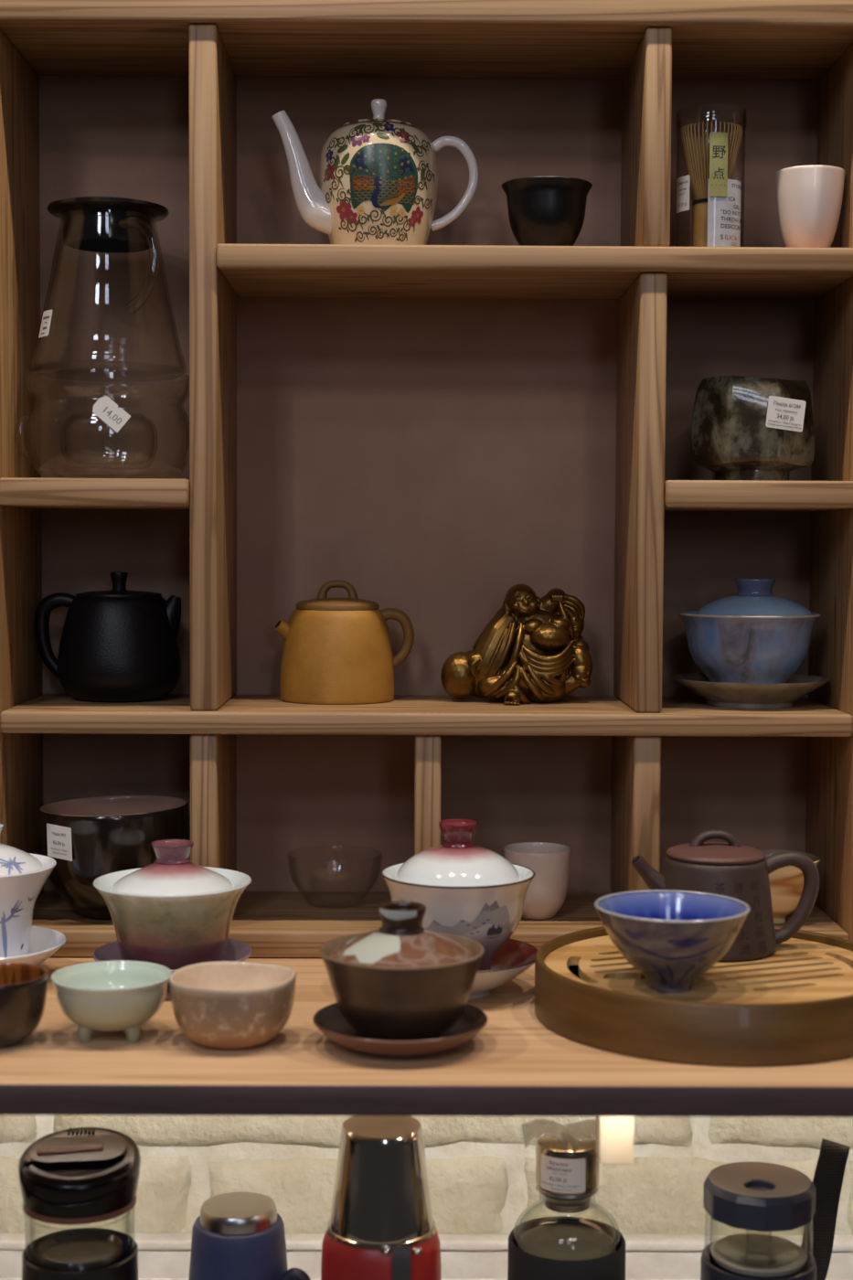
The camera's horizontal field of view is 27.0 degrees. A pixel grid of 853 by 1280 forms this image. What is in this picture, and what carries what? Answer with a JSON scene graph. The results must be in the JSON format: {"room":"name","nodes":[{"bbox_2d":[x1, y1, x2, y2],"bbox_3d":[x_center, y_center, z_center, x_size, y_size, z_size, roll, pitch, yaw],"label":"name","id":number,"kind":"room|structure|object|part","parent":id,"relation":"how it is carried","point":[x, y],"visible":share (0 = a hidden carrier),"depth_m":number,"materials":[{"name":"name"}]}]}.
{"room":"tea shop","nodes":[
{"label":"tea shop","id":0,"kind":"room"},
{"bbox_2d":[0,1114,852,1236],"bbox_3d":[0.024,-0.317,1.524,3.600,1.780,0.103,0,3,0],"label":"wall","id":1,"kind":"structure","parent":0,"point":[481,1171],"depth_m":1.52,"materials":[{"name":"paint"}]},
{"bbox_2d":[0,1232,852,1279],"bbox_3d":[0.020,0.542,1.516,3.600,0.066,0.020,0,3,0],"label":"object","id":2,"kind":"structure","parent":1,"relation":"attached to","point":[161,1256],"depth_m":1.51,"materials":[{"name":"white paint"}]},
{"bbox_3d":[0.024,0.620,0.941,3.600,0.030,1.188,0,3,0],"label":"floor","id":3,"kind":"structure","parent":0,"visible":0},
{"bbox_2d":[18,1127,140,1279],"bbox_3d":[-0.223,0.458,1.147,0.077,0.270,0.078,0,3,0],"label":"tumbler","id":4,"kind":"object","parent":3,"relation":"on","point":[73,1176],"visible":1,"depth_m":1.12,"materials":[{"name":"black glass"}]},
{"bbox_3d":[-0.222,0.341,1.141,0.077,0.035,0.077,0,3,0],"label":"lid","id":5,"kind":"part","parent":4,"relation":"part of","materials":[{"name":"black plastic"}]},
{"bbox_2d":[188,1191,310,1279],"bbox_3d":[-0.122,0.486,1.212,0.084,0.208,0.073,-1,3,-22],"label":"flask","id":6,"kind":"object","parent":3,"relation":"on","point":[238,1235],"visible":1,"depth_m":1.18,"materials":[{"name":"blue metal"}]},
{"bbox_2d":[320,1115,441,1279],"bbox_3d":[-0.030,0.455,1.177,0.079,0.273,0.082,0,3,0],"label":"thermos","id":7,"kind":"object","parent":3,"relation":"on","point":[381,1225],"visible":1,"depth_m":1.15,"materials":[{"name":"metal"}]},
{"bbox_3d":[-0.030,0.353,1.173,0.069,0.069,0.069,0,3,0],"label":"cup lid","id":8,"kind":"part","parent":7,"relation":"part of","materials":[{"name":"silver metal"}]},
{"bbox_2d":[0,957,852,1163],"bbox_3d":[-0.007,0.415,1.266,1.580,0.346,0.479,0,3,0],"label":"countertop","id":9,"kind":"structure","parent":3,"relation":"on","point":[516,1065],"depth_m":1.04,"materials":[{"name":"brown wood"}]},
{"bbox_2d":[0,962,47,1048],"bbox_3d":[-0.265,0.228,1.098,0.061,0.043,0.061,0,3,0],"label":"bowl","id":10,"kind":"object","parent":9,"relation":"on","point":[23,986],"visible":1,"depth_m":1.08,"materials":[{"name":"black ceramic"}]},
{"bbox_2d":[0,925,66,965],"bbox_3d":[-0.313,0.227,1.257,0.114,0.028,0.114,0,3,0],"label":"saucer","id":11,"kind":"object","parent":9,"relation":"on","point":[45,942],"visible":0.44,"depth_m":1.28,"materials":[{"name":"white ceramic"}]},
{"bbox_2d":[0,823,56,958],"bbox_3d":[-0.312,0.182,1.255,0.101,0.103,0.101,0,3,-8],"label":"blue white gaiwan","id":12,"kind":"object","parent":11,"relation":"on","point":[23,875],"visible":0.92,"depth_m":1.23,"materials":[{"name":"white ceramic"}]},
{"bbox_3d":[-0.312,0.154,1.253,0.086,0.020,0.086,0,3,0],"label":"lid","id":13,"kind":"part","parent":12,"relation":"part of","materials":[{"name":"white ceramic"}]},
{"bbox_2d":[50,960,171,1042],"bbox_3d":[-0.197,0.229,1.114,0.075,0.039,0.075,0,3,0],"label":"bowl","id":14,"kind":"object","parent":9,"relation":"on","point":[101,996],"visible":1,"depth_m":1.10,"materials":[{"name":"ceramic"}]},
{"bbox_2d":[92,938,252,991],"bbox_3d":[-0.179,0.230,1.252,0.111,0.022,0.111,0,3,0],"label":"saucer","id":15,"kind":"object","parent":9,"relation":"on","point":[238,951],"visible":0.16,"depth_m":1.27,"materials":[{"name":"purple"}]},
{"bbox_2d":[92,839,251,970],"bbox_3d":[-0.178,0.189,1.250,0.110,0.093,0.110,0,3,-13],"label":"gaiwan","id":16,"kind":"object","parent":15,"relation":"on","point":[174,912],"visible":0.92,"depth_m":1.22,"materials":[{"name":"ceramic"}]},
{"bbox_3d":[-0.178,0.166,1.249,0.087,0.020,0.087,0,3,0],"label":"lid","id":17,"kind":"part","parent":16,"relation":"part of","materials":[{"name":"white ceramic"}]},
{"bbox_3d":[-0.178,0.150,1.248,0.030,0.015,0.030,0,3,0],"label":"knob","id":18,"kind":"part","parent":16,"relation":"part of","materials":[{"name":"ceramic"}]},
{"bbox_2d":[169,960,296,1049],"bbox_3d":[-0.120,0.228,1.104,0.078,0.042,0.077,0,3,0],"label":"bowl","id":19,"kind":"object","parent":9,"relation":"on","point":[220,1005],"visible":1,"depth_m":1.08,"materials":[{"name":"ceramic"}]},
{"bbox_2d":[312,1002,487,1056],"bbox_3d":[-0.016,0.242,1.099,0.108,0.018,0.108,0,3,0],"label":"saucer","id":20,"kind":"object","parent":9,"relation":"on","point":[329,1019],"visible":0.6,"depth_m":1.07,"materials":[{"name":"brown ceramic"}]},
{"bbox_2d":[319,901,484,1040],"bbox_3d":[-0.015,0.205,1.097,0.102,0.083,0.102,-1,3,-23],"label":"brown gaiwan","id":21,"kind":"object","parent":20,"relation":"on","point":[401,979],"visible":0.97,"depth_m":1.07,"materials":[{"name":"ceramic"}]},
{"bbox_3d":[-0.015,0.189,1.096,0.092,0.019,0.092,0,3,0],"label":"lid","id":22,"kind":"part","parent":21,"relation":"part of","materials":[{"name":"brown ceramic"}]},
{"bbox_3d":[-0.015,0.172,1.095,0.030,0.018,0.030,0,3,0],"label":"knob","id":23,"kind":"part","parent":21,"relation":"part of","materials":[{"name":"brown ceramic"}]},
{"bbox_2d":[0,0,852,958],"bbox_3d":[0.001,-0.120,1.389,0.675,0.710,0.162,0,3,0],"label":"shelf unit","id":24,"kind":"object","parent":9,"relation":"on","point":[471,414],"visible":0.87,"depth_m":1.45,"materials":[{"name":"brown wood"}]},
{"bbox_3d":[-0.246,-0.113,1.385,0.140,0.020,0.155,0,3,0],"label":"short shelf","id":25,"kind":"part","parent":24,"relation":"part of","materials":[{"name":"brown wood"}]},
{"bbox_2d":[15,374,189,478],"bbox_3d":[-0.246,-0.164,1.376,0.126,0.081,0.126,3,4,39],"label":"glass warmer","id":26,"kind":"object","parent":24,"relation":"on","point":[104,408],"visible":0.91,"depth_m":1.31,"materials":[{"name":"clear glass"}]},
{"bbox_2d":[31,196,186,380],"bbox_3d":[-0.245,-0.269,1.369,0.118,0.130,0.120,0,3,0],"label":"glass jug","id":27,"kind":"object","parent":26,"relation":"on","point":[96,224],"visible":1,"depth_m":1.34,"materials":[{"name":"clear glass"}]},
{"bbox_2d":[41,315,49,334],"bbox_3d":[-0.288,-0.238,1.342,0.003,0.013,0.011,-2,4,-35],"label":"print","id":28,"kind":"object","parent":27,"relation":"on","point":[45,324],"depth_m":1.34,"materials":[{"name":"grey paper"}]},
{"bbox_3d":[-0.245,-0.319,1.368,0.092,0.031,0.092,0,3,0],"label":"lid","id":29,"kind":"part","parent":27,"relation":"part of","materials":[{"name":"black plastic"}]},
{"bbox_3d":[-0.214,-0.279,1.321,0.037,0.073,0.013,2,4,32],"label":"handle","id":30,"kind":"part","parent":27,"relation":"part of","materials":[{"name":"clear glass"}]},
{"bbox_2d":[60,412,158,469],"bbox_3d":[-0.246,-0.154,1.377,0.074,0.041,0.074,0,3,0],"label":"cup","id":31,"kind":"object","parent":26,"relation":"on","point":[81,412],"depth_m":1.38,"materials":[{"name":"clear glass"}]},
{"bbox_2d":[34,571,181,702],"bbox_3d":[-0.245,-0.004,1.416,0.098,0.101,0.098,3,4,44],"label":"teapot","id":32,"kind":"object","parent":24,"relation":"on","point":[117,645],"visible":1,"depth_m":1.38,"materials":[{"name":"black ceramic"}]},
{"bbox_3d":[-0.295,-0.002,1.415,0.033,0.072,0.012,0,3,0],"label":"handle","id":33,"kind":"part","parent":32,"relation":"part of","materials":[{"name":"black ceramic"}]},
{"bbox_3d":[-0.244,-0.044,1.413,0.068,0.020,0.068,0,3,0],"label":"lid","id":34,"kind":"part","parent":32,"relation":"part of","materials":[{"name":"black ceramic"}]},
{"bbox_3d":[-0.212,-0.014,1.415,0.033,0.044,0.030,0,3,0],"label":"spout","id":35,"kind":"part","parent":32,"relation":"part of","materials":[{"name":"black ceramic"}]},
{"bbox_2d":[39,794,188,918],"bbox_3d":[-0.242,0.170,1.384,0.114,0.083,0.114,-1,3,0],"label":"bowl","id":36,"kind":"object","parent":24,"relation":"on","point":[88,838],"visible":0.8,"depth_m":1.34,"materials":[{"name":"brown ceramic"}]},
{"bbox_2d":[52,832,66,855],"bbox_3d":[-0.276,0.153,1.336,0.017,0.017,0.001,2,4,31],"label":"print","id":37,"kind":"object","parent":36,"relation":"on","point":[58,839],"depth_m":1.34,"materials":[{"name":"black"}]},
{"bbox_3d":[-0.165,-0.202,1.384,0.021,0.503,0.150,0,3,0],"label":"post","id":38,"kind":"part","parent":24,"relation":"part of","materials":[{"name":"brown wood"}]},
{"bbox_3d":[-0.167,0.139,1.402,0.020,0.146,0.150,0,3,0],"label":"post","id":39,"kind":"part","parent":24,"relation":"part of","materials":[{"name":"brown wood"}]},
{"bbox_2d":[287,852,382,903],"bbox_3d":[-0.074,0.191,1.427,0.076,0.041,0.076,0,3,0],"label":"glass cup","id":40,"kind":"object","parent":24,"relation":"on","point":[381,852],"visible":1,"depth_m":1.42,"materials":[{"name":"clear glass"}]},
{"bbox_2d":[273,580,414,704],"bbox_3d":[-0.071,0.000,1.420,0.091,0.096,0.091,3,4,45],"label":"teapot","id":41,"kind":"object","parent":24,"relation":"on","point":[336,651],"visible":1,"depth_m":1.39,"materials":[{"name":"ceramic"}]},
{"bbox_3d":[-0.109,-0.005,1.412,0.025,0.023,0.016,0,3,-14],"label":"spout","id":42,"kind":"part","parent":41,"relation":"part of","materials":[{"name":"ceramic"}]},
{"bbox_3d":[-0.071,-0.029,1.419,0.067,0.010,0.067,0,3,0],"label":"lid","id":43,"kind":"part","parent":41,"relation":"part of","materials":[{"name":"brown ceramic"}]},
{"bbox_3d":[-0.071,-0.038,1.418,0.035,0.020,0.012,0,3,0],"label":"knob","id":44,"kind":"part","parent":41,"relation":"part of","materials":[{"name":"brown ceramic"}]},
{"bbox_3d":[-0.026,-0.001,1.420,0.032,0.049,0.012,0,3,0],"label":"handle","id":45,"kind":"part","parent":41,"relation":"part of","materials":[{"name":"brown ceramic"}]},
{"bbox_2d":[271,96,478,245],"bbox_3d":[-0.039,-0.355,1.361,0.128,0.124,0.098,-2,4,-42],"label":"teapot","id":46,"kind":"object","parent":24,"relation":"on","point":[378,176],"visible":0.95,"depth_m":1.34,"materials":[{"name":"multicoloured ceramic"}]},
{"bbox_3d":[-0.091,-0.356,1.356,0.054,0.093,0.024,0,3,0],"label":"spout","id":47,"kind":"part","parent":46,"relation":"part of","materials":[{"name":"beige ceramic"}]},
{"bbox_3d":[-0.037,-0.394,1.365,0.058,0.007,0.058,0,3,0],"label":"lid","id":48,"kind":"part","parent":46,"relation":"part of","materials":[{"name":"ceramic"}]},
{"bbox_3d":[-0.036,-0.407,1.365,0.013,0.020,0.013,0,3,0],"label":"knob","id":49,"kind":"part","parent":46,"relation":"part of","materials":[{"name":"beige ceramic"}]},
{"bbox_3d":[0.021,-0.351,1.368,0.039,0.073,0.007,0,3,0],"label":"handle","id":50,"kind":"part","parent":46,"relation":"part of","materials":[{"name":"beige ceramic"}]},
{"bbox_3d":[0.000,0.058,1.396,0.634,0.017,0.156,0,3,0],"label":"shelf","id":51,"kind":"part","parent":24,"relation":"part of","materials":[{"name":"brown wood"}]},
{"bbox_3d":[0.000,0.140,1.403,0.020,0.146,0.150,0,3,0],"label":"post","id":52,"kind":"part","parent":24,"relation":"part of","materials":[{"name":"brown wood"}]},
{"bbox_2d":[440,583,593,704],"bbox_3d":[0.072,0.002,1.409,0.120,0.094,0.065,0,3,0],"label":"figurine","id":53,"kind":"object","parent":24,"relation":"on","point":[533,648],"visible":1,"depth_m":1.40,"materials":[{"name":"brown metal"}]},
{"bbox_3d":[0.082,-0.284,1.378,0.473,0.018,0.156,0,3,0],"label":"shelf","id":54,"kind":"part","parent":24,"relation":"part of","materials":[{"name":"brown wood"}]},
{"bbox_2d":[503,842,570,919],"bbox_3d":[0.086,0.188,1.381,0.052,0.054,0.052,0,3,0],"label":"cup","id":55,"kind":"object","parent":24,"relation":"on","point":[546,893],"visible":0.84,"depth_m":1.36,"materials":[{"name":"ceramic"}]},
{"bbox_2d":[501,175,592,245],"bbox_3d":[0.091,-0.319,1.353,0.069,0.054,0.069,0,3,0],"label":"cup","id":56,"kind":"object","parent":24,"relation":"on","point":[545,210],"visible":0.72,"depth_m":1.33,"materials":[{"name":"black ceramic"}]},
{"bbox_3d":[0.164,0.141,1.405,0.020,0.146,0.150,0,3,0],"label":"post","id":57,"kind":"part","parent":24,"relation":"part of","materials":[{"name":"brown wood"}]},
{"bbox_3d":[0.166,-0.112,1.391,0.020,0.325,0.150,0,3,0],"label":"post","id":58,"kind":"part","parent":24,"relation":"part of","materials":[{"name":"brown wood"}]},
{"bbox_3d":[0.169,-0.372,1.377,0.019,0.159,0.150,0,3,0],"label":"post","id":59,"kind":"part","parent":24,"relation":"part of","materials":[{"name":"brown wood"}]},
{"bbox_2d":[675,109,746,246],"bbox_3d":[0.216,-0.346,1.353,0.053,0.110,0.053,0,3,0],"label":"package","id":60,"kind":"object","parent":24,"relation":"on","point":[724,194],"visible":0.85,"depth_m":1.33,"materials":[{"name":"clear plastic"}]},
{"bbox_2d":[679,121,742,246],"bbox_3d":[0.216,-0.341,1.353,0.048,0.097,0.048,0,3,0],"label":"whisk","id":61,"kind":"object","parent":60,"relation":"in","point":[697,158],"visible":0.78,"depth_m":1.34,"materials":[{"name":"brown wood"}]},
{"bbox_2d":[712,145,725,185],"bbox_3d":[0.218,-0.354,1.327,0.010,0.029,0.001,0,3,0],"label":"print","id":62,"kind":"object","parent":60,"relation":"attached to","point":[719,152],"depth_m":1.33,"materials":[{"name":"black"}]},
{"bbox_2d":[720,183,743,246],"bbox_3d":[0.232,-0.318,1.339,0.005,0.050,0.030,3,4,43],"label":"print","id":63,"kind":"object","parent":60,"relation":"attached to","point":[730,193],"depth_m":1.33,"materials":[{"name":"black"}]},
{"bbox_2d":[672,672,829,708],"bbox_3d":[0.254,0.040,1.397,0.121,0.021,0.121,0,3,0],"label":"saucer","id":64,"kind":"object","parent":24,"relation":"on","point":[719,694],"visible":0.9,"depth_m":1.36,"materials":[{"name":"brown ceramic"}]},
{"bbox_2d":[678,578,820,683],"bbox_3d":[0.253,-0.002,1.395,0.110,0.093,0.110,-2,4,-38],"label":"blue gaiwan","id":65,"kind":"object","parent":64,"relation":"on","point":[753,635],"visible":0.87,"depth_m":1.36,"materials":[{"name":"ceramic"}]},
{"bbox_3d":[0.257,-0.025,1.393,0.093,0.019,0.093,0,3,0],"label":"lid","id":66,"kind":"part","parent":65,"relation":"part of","materials":[{"name":"blue ceramic"}]},
{"bbox_3d":[0.257,-0.041,1.392,0.031,0.015,0.031,0,3,0],"label":"knob","id":67,"kind":"part","parent":65,"relation":"part of","materials":[{"name":"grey ceramic"}]},
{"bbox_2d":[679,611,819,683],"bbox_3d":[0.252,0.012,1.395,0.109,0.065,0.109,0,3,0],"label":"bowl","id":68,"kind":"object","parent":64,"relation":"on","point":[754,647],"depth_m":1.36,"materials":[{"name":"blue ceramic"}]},
{"bbox_2d":[690,375,814,480],"bbox_3d":[0.254,-0.161,1.373,0.092,0.080,0.094,2,3,22],"label":"bowl","id":69,"kind":"object","parent":24,"relation":"on","point":[742,428],"visible":0.94,"depth_m":1.34,"materials":[{"name":"ceramic"}]},
{"bbox_2d":[768,400,800,428],"bbox_3d":[0.268,-0.168,1.327,0.028,0.021,0.001,-1,3,-17],"label":"print","id":70,"kind":"object","parent":69,"relation":"on","point":[782,414],"depth_m":1.33,"materials":[{"name":"black"}]},
{"bbox_3d":[0.247,-0.112,1.389,0.141,0.020,0.155,0,3,0],"label":"short shelf","id":71,"kind":"part","parent":24,"relation":"part of","materials":[{"name":"brown wood"}]},
{"bbox_2d":[759,849,820,923],"bbox_3d":[0.267,0.191,1.367,0.069,0.050,0.069,0,3,0],"label":"bowl","id":72,"kind":"object","parent":24,"relation":"on","point":[786,883],"visible":0.37,"depth_m":1.34,"materials":[{"name":"ceramic"}]},
{"bbox_2d":[774,165,844,247],"bbox_3d":[0.290,-0.323,1.350,0.053,0.064,0.053,0,3,0],"label":"cup","id":73,"kind":"object","parent":24,"relation":"on","point":[809,198],"visible":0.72,"depth_m":1.33,"materials":[{"name":"ceramic"}]},
{"bbox_2d":[468,938,537,999],"bbox_3d":[0.021,0.230,1.230,0.115,0.028,0.115,0,3,0],"label":"saucer","id":74,"kind":"object","parent":9,"relation":"on","point":[514,957],"visible":0.35,"depth_m":1.22,"materials":[{"name":"red"}]},
{"bbox_2d":[380,819,535,970],"bbox_3d":[0.022,0.181,1.228,0.107,0.112,0.107,0,3,0],"label":"gaiwan","id":75,"kind":"object","parent":74,"relation":"on","point":[467,890],"visible":0.86,"depth_m":1.19,"materials":[{"name":"white ceramic"}]},
{"bbox_3d":[0.022,0.154,1.226,0.088,0.026,0.088,0,3,0],"label":"lid","id":76,"kind":"part","parent":75,"relation":"part of","materials":[{"name":"white ceramic"}]},
{"bbox_3d":[0.022,0.134,1.225,0.026,0.017,0.026,0,3,0],"label":"knob","id":77,"kind":"part","parent":75,"relation":"part of","materials":[{"name":"ceramic"}]},
{"bbox_2d":[534,926,852,1066],"bbox_3d":[0.191,0.229,1.173,0.238,0.037,0.238,0,3,0],"label":"tray","id":78,"kind":"object","parent":9,"relation":"on","point":[793,1005],"visible":0.74,"depth_m":1.09,"materials":[{"name":"brown wood"}]},
{"bbox_2d":[594,889,750,992],"bbox_3d":[0.154,0.192,1.116,0.097,0.053,0.097,0,3,0],"label":"bowl","id":79,"kind":"object","parent":78,"relation":"on","point":[671,937],"visible":1,"depth_m":1.09,"materials":[{"name":"ceramic"}]},
{"bbox_2d":[630,830,819,961],"bbox_3d":[0.205,0.172,1.223,0.102,0.082,0.089,3,4,38],"label":"teapot","id":80,"kind":"object","parent":78,"relation":"on","point":[734,869],"visible":0.73,"depth_m":1.20,"materials":[{"name":"brown ceramic"}]},
{"bbox_3d":[0.156,0.164,1.222,0.032,0.033,0.019,0,3,0],"label":"spout","id":81,"kind":"part","parent":80,"relation":"part of","materials":[{"name":"brown ceramic"}]},
{"bbox_3d":[0.199,0.145,1.224,0.067,0.009,0.067,0,3,0],"label":"lid","id":82,"kind":"part","parent":80,"relation":"part of","materials":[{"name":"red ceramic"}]},
{"bbox_3d":[0.199,0.139,1.223,0.039,0.017,0.012,0,3,0],"label":"knob","id":83,"kind":"part","parent":80,"relation":"part of","materials":[{"name":"brown ceramic"}]},
{"bbox_3d":[0.250,0.178,1.226,0.041,0.065,0.012,0,3,0],"label":"handle","id":84,"kind":"part","parent":80,"relation":"part of","materials":[{"name":"brown ceramic"}]},
{"bbox_2d":[507,1119,625,1279],"bbox_3d":[0.094,0.458,1.200,0.079,0.267,0.079,0,3,0],"label":"bottle","id":85,"kind":"object","parent":3,"relation":"on","point":[567,1162],"visible":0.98,"depth_m":1.18,"materials":[{"name":"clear glass"}]},
{"bbox_2d":[542,1160,579,1191],"bbox_3d":[0.089,0.354,1.175,0.026,0.019,0.004,1,3,18],"label":"print","id":86,"kind":"object","parent":85,"relation":"on","point":[557,1175],"depth_m":1.17,"materials":[{"name":"black"}]},
{"bbox_3d":[0.094,0.479,1.201,0.072,0.220,0.072,0,3,0],"label":"glass","id":87,"kind":"part","parent":85,"relation":"part of","materials":[{"name":"clear glass"}]},
{"bbox_2d":[700,1138,849,1279],"bbox_3d":[0.233,0.466,1.172,0.104,0.256,0.078,0,3,0],"label":"bottle","id":88,"kind":"object","parent":3,"relation":"on","point":[764,1197],"visible":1,"depth_m":1.17,"materials":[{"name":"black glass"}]},
{"bbox_3d":[0.218,0.482,1.172,0.070,0.217,0.070,0,3,0],"label":"glass","id":89,"kind":"part","parent":88,"relation":"part of","materials":[{"name":"clear glass"}]},
{"bbox_3d":[0.218,0.364,1.165,0.072,0.022,0.072,0,3,0],"label":"lid","id":90,"kind":"part","parent":88,"relation":"part of","materials":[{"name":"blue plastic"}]}
]}

